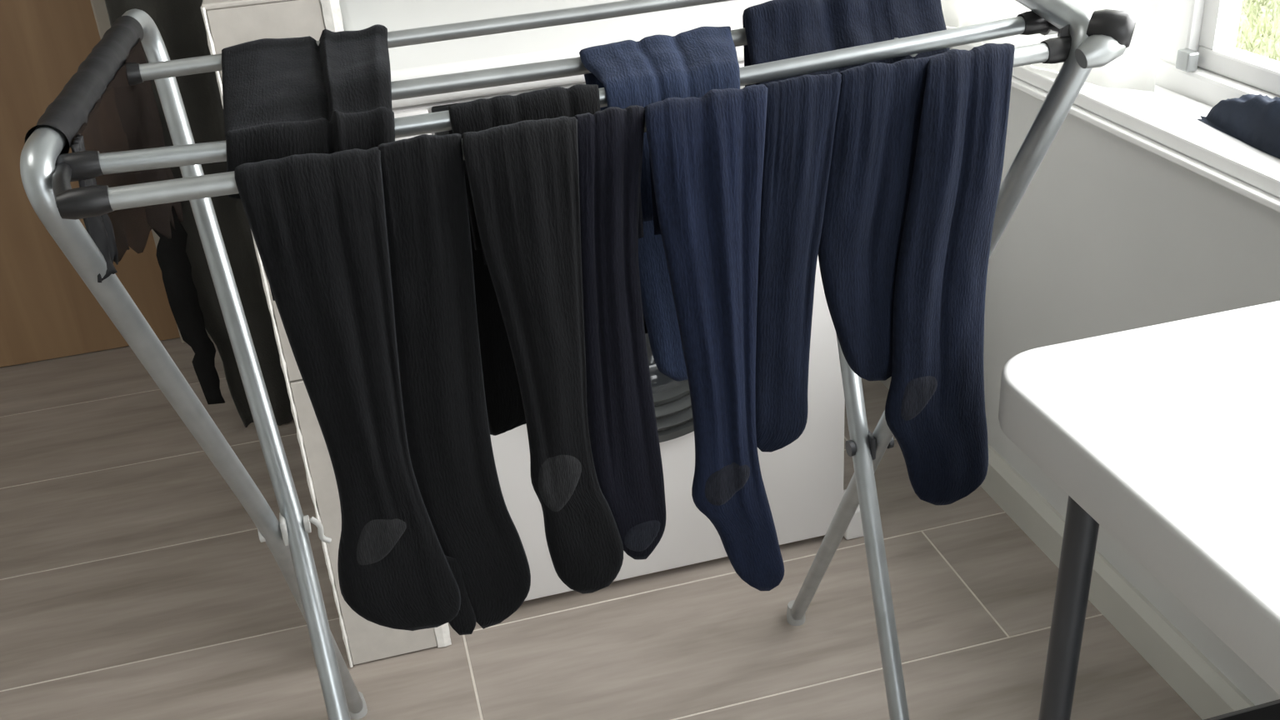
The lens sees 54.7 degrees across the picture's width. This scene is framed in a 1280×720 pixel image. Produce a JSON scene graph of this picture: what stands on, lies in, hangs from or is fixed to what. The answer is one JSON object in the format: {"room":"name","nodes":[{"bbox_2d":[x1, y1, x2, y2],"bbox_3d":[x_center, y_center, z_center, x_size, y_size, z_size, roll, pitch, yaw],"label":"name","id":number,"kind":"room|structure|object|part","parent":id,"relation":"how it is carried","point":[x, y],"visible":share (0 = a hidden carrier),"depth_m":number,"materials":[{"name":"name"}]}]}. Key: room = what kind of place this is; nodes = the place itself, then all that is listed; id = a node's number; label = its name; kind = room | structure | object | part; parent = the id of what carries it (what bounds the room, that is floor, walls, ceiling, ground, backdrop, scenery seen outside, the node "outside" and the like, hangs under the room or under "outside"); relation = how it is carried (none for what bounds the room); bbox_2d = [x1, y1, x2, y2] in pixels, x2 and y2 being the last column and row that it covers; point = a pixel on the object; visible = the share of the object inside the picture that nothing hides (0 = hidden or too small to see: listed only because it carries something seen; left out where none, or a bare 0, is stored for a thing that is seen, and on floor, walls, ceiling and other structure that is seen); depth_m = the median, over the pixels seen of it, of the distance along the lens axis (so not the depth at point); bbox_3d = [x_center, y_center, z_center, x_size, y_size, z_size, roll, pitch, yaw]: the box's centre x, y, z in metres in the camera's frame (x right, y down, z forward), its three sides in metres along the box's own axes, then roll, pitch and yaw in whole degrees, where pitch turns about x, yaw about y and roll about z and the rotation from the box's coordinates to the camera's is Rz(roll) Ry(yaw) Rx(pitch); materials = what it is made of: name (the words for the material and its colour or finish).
{"room":"laundry room","nodes":[
{"label":"laundry room","id":0,"kind":"room"},
{"bbox_2d":[0,335,1202,719],"bbox_3d":[-0.409,0.708,1.336,2.900,0.040,3.900,-10,28,-12],"label":"floor","id":1,"kind":"structure","parent":0,"point":[136,583],"depth_m":1.86,"materials":[{"name":"tile"}]},
{"bbox_2d":[200,0,451,667],"bbox_3d":[-0.487,-0.158,1.952,0.150,0.965,0.845,-10,28,-12],"label":"cabinet","id":2,"kind":"object","parent":1,"relation":"on","point":[227,23],"visible":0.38,"depth_m":1.59,"materials":[{"name":"white wood"}]},
{"bbox_3d":[-0.449,0.028,1.574,0.006,0.940,0.013,-10,28,-12],"label":"edge trim","id":3,"kind":"part","parent":2,"relation":"part of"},
{"bbox_3d":[-0.318,0.004,1.602,0.022,0.940,0.013,-10,28,-12],"label":"edge trim","id":4,"kind":"part","parent":2,"relation":"part of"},
{"bbox_2d":[20,0,1136,719],"bbox_3d":[-0.047,0.122,1.301,0.802,0.980,0.589,-10,28,-12],"label":"drying rack","id":5,"kind":"object","parent":1,"relation":"on","point":[1084,42],"visible":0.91,"depth_m":1.03,"materials":[{"name":"metal"}]},
{"bbox_2d":[24,15,184,282],"bbox_3d":[-0.432,-0.148,1.034,0.038,0.201,0.390,-9,28,-10],"label":"cloth","id":6,"kind":"object","parent":5,"relation":"hanging from","point":[98,108],"visible":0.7,"depth_m":1.00,"materials":[{"name":"black fabric"}]},
{"bbox_3d":[-0.422,-0.145,1.044,0.015,0.184,0.345,-9,28,-9],"label":"sheer panel","id":7,"kind":"part","parent":6,"relation":"part of","materials":[{"name":"black fabric"}]},
{"bbox_3d":[-0.371,0.182,1.234,0.129,0.973,0.580,-10,28,-12],"label":"frame","id":8,"kind":"part","parent":5,"relation":"part of","materials":[{"name":"metal"}]},
{"bbox_2d":[221,24,530,634],"bbox_3d":[-0.232,-0.032,1.037,0.161,0.414,0.397,-12,29,-15],"label":"black tights","id":9,"kind":"object","parent":5,"relation":"hanging from","point":[362,235],"visible":1,"depth_m":0.87,"materials":[{"name":"fabric"}]},
{"bbox_3d":[-0.199,0.039,0.882,0.096,0.382,0.055,-10,28,-12],"label":"leg","id":10,"kind":"part","parent":9,"relation":"part of","materials":[{"name":"black fabric"}]},
{"bbox_3d":[-0.137,0.033,0.910,0.077,0.404,0.044,-10,28,-12],"label":"leg","id":11,"kind":"part","parent":9,"relation":"part of","materials":[{"name":"black fabric"}]},
{"bbox_3d":[-0.108,-0.315,1.149,0.718,0.016,0.014,-12,29,-14],"label":"rail","id":12,"kind":"part","parent":5,"relation":"part of","materials":[{"name":"metal"}]},
{"bbox_2d":[448,84,666,593],"bbox_3d":[-0.060,-0.011,0.962,0.138,0.385,0.145,-10,28,-12],"label":"black tights","id":13,"kind":"object","parent":5,"relation":"hanging from","point":[552,177],"visible":0.98,"depth_m":0.90,"materials":[{"name":"fabric"}]},
{"bbox_3d":[-0.067,0.013,0.918,0.083,0.385,0.054,-10,28,-12],"label":"leg","id":14,"kind":"part","parent":13,"relation":"part of","materials":[{"name":"black fabric"}]},
{"bbox_3d":[-0.015,-0.005,0.935,0.066,0.374,0.043,-10,28,-12],"label":"leg","id":15,"kind":"part","parent":13,"relation":"part of","materials":[{"name":"black fabric"}]},
{"bbox_3d":[-0.027,-0.202,0.933,0.757,0.022,0.051,-10,28,-12],"label":"rail","id":16,"kind":"part","parent":5,"relation":"part of","materials":[{"name":"metal"}]},
{"bbox_3d":[-0.002,-0.252,1.016,0.457,0.020,0.014,-13,29,-16],"label":"rail","id":17,"kind":"part","parent":5,"relation":"part of","materials":[{"name":"metal"}]},
{"bbox_3d":[-0.013,-0.165,0.858,0.712,0.019,0.014,-12,29,-14],"label":"rail","id":18,"kind":"part","parent":5,"relation":"part of","materials":[{"name":"metal"}]},
{"bbox_2d":[579,25,841,590],"bbox_3d":[0.061,-0.039,1.041,0.162,0.434,0.236,-10,28,-12],"label":"navy tights","id":19,"kind":"object","parent":5,"relation":"hanging from","point":[734,180],"visible":0.94,"depth_m":0.93,"materials":[{"name":"fabric"}]},
{"bbox_3d":[0.060,0.006,0.961,0.097,0.430,0.059,-10,28,-12],"label":"leg","id":20,"kind":"part","parent":19,"relation":"part of","materials":[{"name":"blue fabric"}]},
{"bbox_3d":[0.118,-0.067,0.952,0.081,0.302,0.042,-10,28,-12],"label":"leg","id":21,"kind":"part","parent":19,"relation":"part of","materials":[{"name":"blue fabric"}]},
{"bbox_2d":[742,0,1014,504],"bbox_3d":[0.199,-0.102,1.078,0.196,0.407,0.268,-5,28,-1],"label":"navy tights","id":22,"kind":"object","parent":5,"relation":"hanging from","point":[917,166],"visible":0.88,"depth_m":0.95,"materials":[{"name":"fabric"}]},
{"bbox_3d":[0.178,-0.100,0.957,0.097,0.260,0.044,-10,28,-12],"label":"leg","id":23,"kind":"part","parent":22,"relation":"part of","materials":[{"name":"blue fabric"}]},
{"bbox_3d":[0.243,-0.052,0.996,0.111,0.390,0.060,-10,28,-12],"label":"leg","id":24,"kind":"part","parent":22,"relation":"part of","materials":[{"name":"blue fabric"}]},
{"bbox_3d":[0.289,0.064,1.362,0.122,0.977,0.575,-8,28,-6],"label":"frame","id":25,"kind":"part","parent":5,"relation":"part of","materials":[{"name":"metal"}]},
{"bbox_2d":[339,0,864,600],"bbox_3d":[-0.054,-0.150,1.972,0.682,0.838,0.642,-10,28,-12],"label":"washing machine","id":26,"kind":"object","parent":1,"relation":"on","point":[802,479],"visible":0.11,"depth_m":1.79,"materials":[{"name":"white metal"}]},
{"bbox_3d":[-0.287,-0.262,1.518,0.065,0.087,0.010,-10,28,-12],"label":"detergent drawer","id":27,"kind":"part","parent":26,"relation":"part of","materials":[{"name":"white plastic"}]},
{"bbox_3d":[-0.159,-0.288,1.544,0.193,0.083,0.009,-10,28,-12],"label":"control panel","id":28,"kind":"part","parent":26,"relation":"part of","materials":[{"name":"plastic"}]},
{"bbox_3d":[-0.104,-0.503,1.796,0.639,0.046,0.612,-10,28,-12],"label":"plate","id":29,"kind":"part","parent":26,"relation":"part of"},
{"bbox_3d":[0.011,-0.058,1.698,0.226,0.226,0.028,-10,28,-12],"label":"door glass","id":30,"kind":"part","parent":26,"relation":"part of","materials":[{"name":"black"}]},
{"bbox_3d":[0.012,-0.055,1.693,0.406,0.406,0.044,-10,28,-12],"label":"door","id":31,"kind":"part","parent":26,"relation":"part of","materials":[{"name":"grey plastic"}]},
{"bbox_2d":[998,300,1279,719],"bbox_3d":[0.694,0.582,0.583,0.494,0.740,1.377,-10,28,-12],"label":"folding table","id":32,"kind":"object","parent":1,"relation":"on","point":[1165,437],"visible":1,"depth_m":0.85,"materials":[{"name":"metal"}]},
{"bbox_3d":[0.331,0.393,1.027,0.035,0.684,0.023,-10,28,-12],"label":"leg","id":33,"kind":"part","parent":32,"relation":"part of","materials":[{"name":"metal"}]},
{"bbox_2d":[1203,699,1279,719],"bbox_3d":[0.627,0.535,0.994,0.380,0.451,0.322,-10,28,-12],"label":"stool","id":34,"kind":"object","parent":1,"relation":"on","point":[1270,710],"visible":1,"depth_m":1.00,"materials":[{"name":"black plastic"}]},
{"bbox_2d":[983,86,1279,705],"bbox_3d":[0.850,-0.452,0.782,0.200,2.440,3.300,-10,28,-12],"label":"wall","id":35,"kind":"structure","parent":0,"point":[1108,234],"depth_m":1.64,"materials":[{"name":"white paint"}]},
{"bbox_2d":[940,0,1165,91],"bbox_3d":[0.688,-0.692,1.018,0.071,1.146,1.900,-10,28,-12],"label":"curtain","id":36,"kind":"object","parent":35,"relation":"hanging from","point":[1136,69],"visible":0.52,"depth_m":1.61,"materials":[{"name":"white fabric"}]},
{"bbox_2d":[880,376,1254,719],"bbox_3d":[0.843,0.616,1.215,0.017,0.073,3.080,-10,28,-12],"label":"baseboard","id":37,"kind":"structure","parent":35,"relation":"attached to","point":[1208,692],"depth_m":1.72,"materials":[{"name":"paint"}]},
{"bbox_2d":[945,0,1279,212],"bbox_3d":[0.736,-0.611,1.015,0.178,1.059,1.940,-10,28,-12],"label":"window","id":38,"kind":"structure","parent":35,"relation":"in","point":[1200,67],"depth_m":1.53,"materials":[{"name":"white plastic"}]},
{"bbox_3d":[0.683,-0.809,1.387,0.054,0.954,0.060,-10,28,-12],"label":"frame post","id":39,"kind":"part","parent":38,"relation":"part of","materials":[{"name":"white plastic"}]},
{"bbox_3d":[0.810,-0.209,1.304,0.060,0.050,1.710,-10,28,-12],"label":"frame","id":40,"kind":"part","parent":38,"relation":"part of","materials":[{"name":"white plastic"}]},
{"bbox_2d":[1196,94,1279,159],"bbox_3d":[0.757,-0.201,1.237,0.071,0.068,0.581,-10,28,-12],"label":"garment","id":41,"kind":"object","parent":38,"relation":"on","point":[1253,120],"visible":1,"depth_m":1.40,"materials":[{"name":"blue fabric"}]},
{"bbox_3d":[0.842,-0.549,0.870,0.034,0.950,1.139,-10,28,-12],"label":"sash","id":42,"kind":"part","parent":38,"relation":"part of","materials":[{"name":"white plastic"}]},
{"bbox_3d":[-1.479,-0.967,2.083,1.730,2.440,0.600,-10,28,-12],"label":"wall","id":43,"kind":"structure","parent":0,"visible":0},
{"bbox_2d":[0,0,179,367],"bbox_3d":[-1.586,-0.863,2.242,0.990,2.038,0.089,-10,28,-12],"label":"door","id":44,"kind":"structure","parent":43,"relation":"in","point":[47,311],"depth_m":2.64,"materials":[{"name":"brown wood"}]},
{"bbox_2d":[90,0,208,343],"bbox_3d":[-1.077,-0.973,2.318,0.059,2.100,0.024,-10,28,-12],"label":"trim","id":45,"kind":"structure","parent":43,"relation":"attached to","point":[99,7],"depth_m":2.46,"materials":[{"name":"brown wood"}]},
{"label":"outside","id":46,"kind":"structure","parent":0,"visible":0},
{"bbox_2d":[1234,0,1279,61],"bbox_3d":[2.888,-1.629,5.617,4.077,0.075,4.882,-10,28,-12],"label":"grass","id":47,"kind":"structure","parent":46,"point":[1250,19],"depth_m":5.27,"materials":[{"name":"green plant"}]},
{"bbox_3d":[-0.658,-1.408,0.077,3.060,0.100,4.100,-10,28,-12],"label":"ceiling","id":48,"kind":"structure","parent":0,"visible":0},
{"bbox_2d":[105,0,293,427],"bbox_3d":[-0.751,-0.937,1.879,0.480,2.395,0.073,-10,28,-12],"label":"hanging clothes","id":49,"kind":"object","parent":48,"relation":"hanging from","point":[192,298],"visible":0.2,"depth_m":2.25,"materials":[{"name":"fabric"}]}
]}

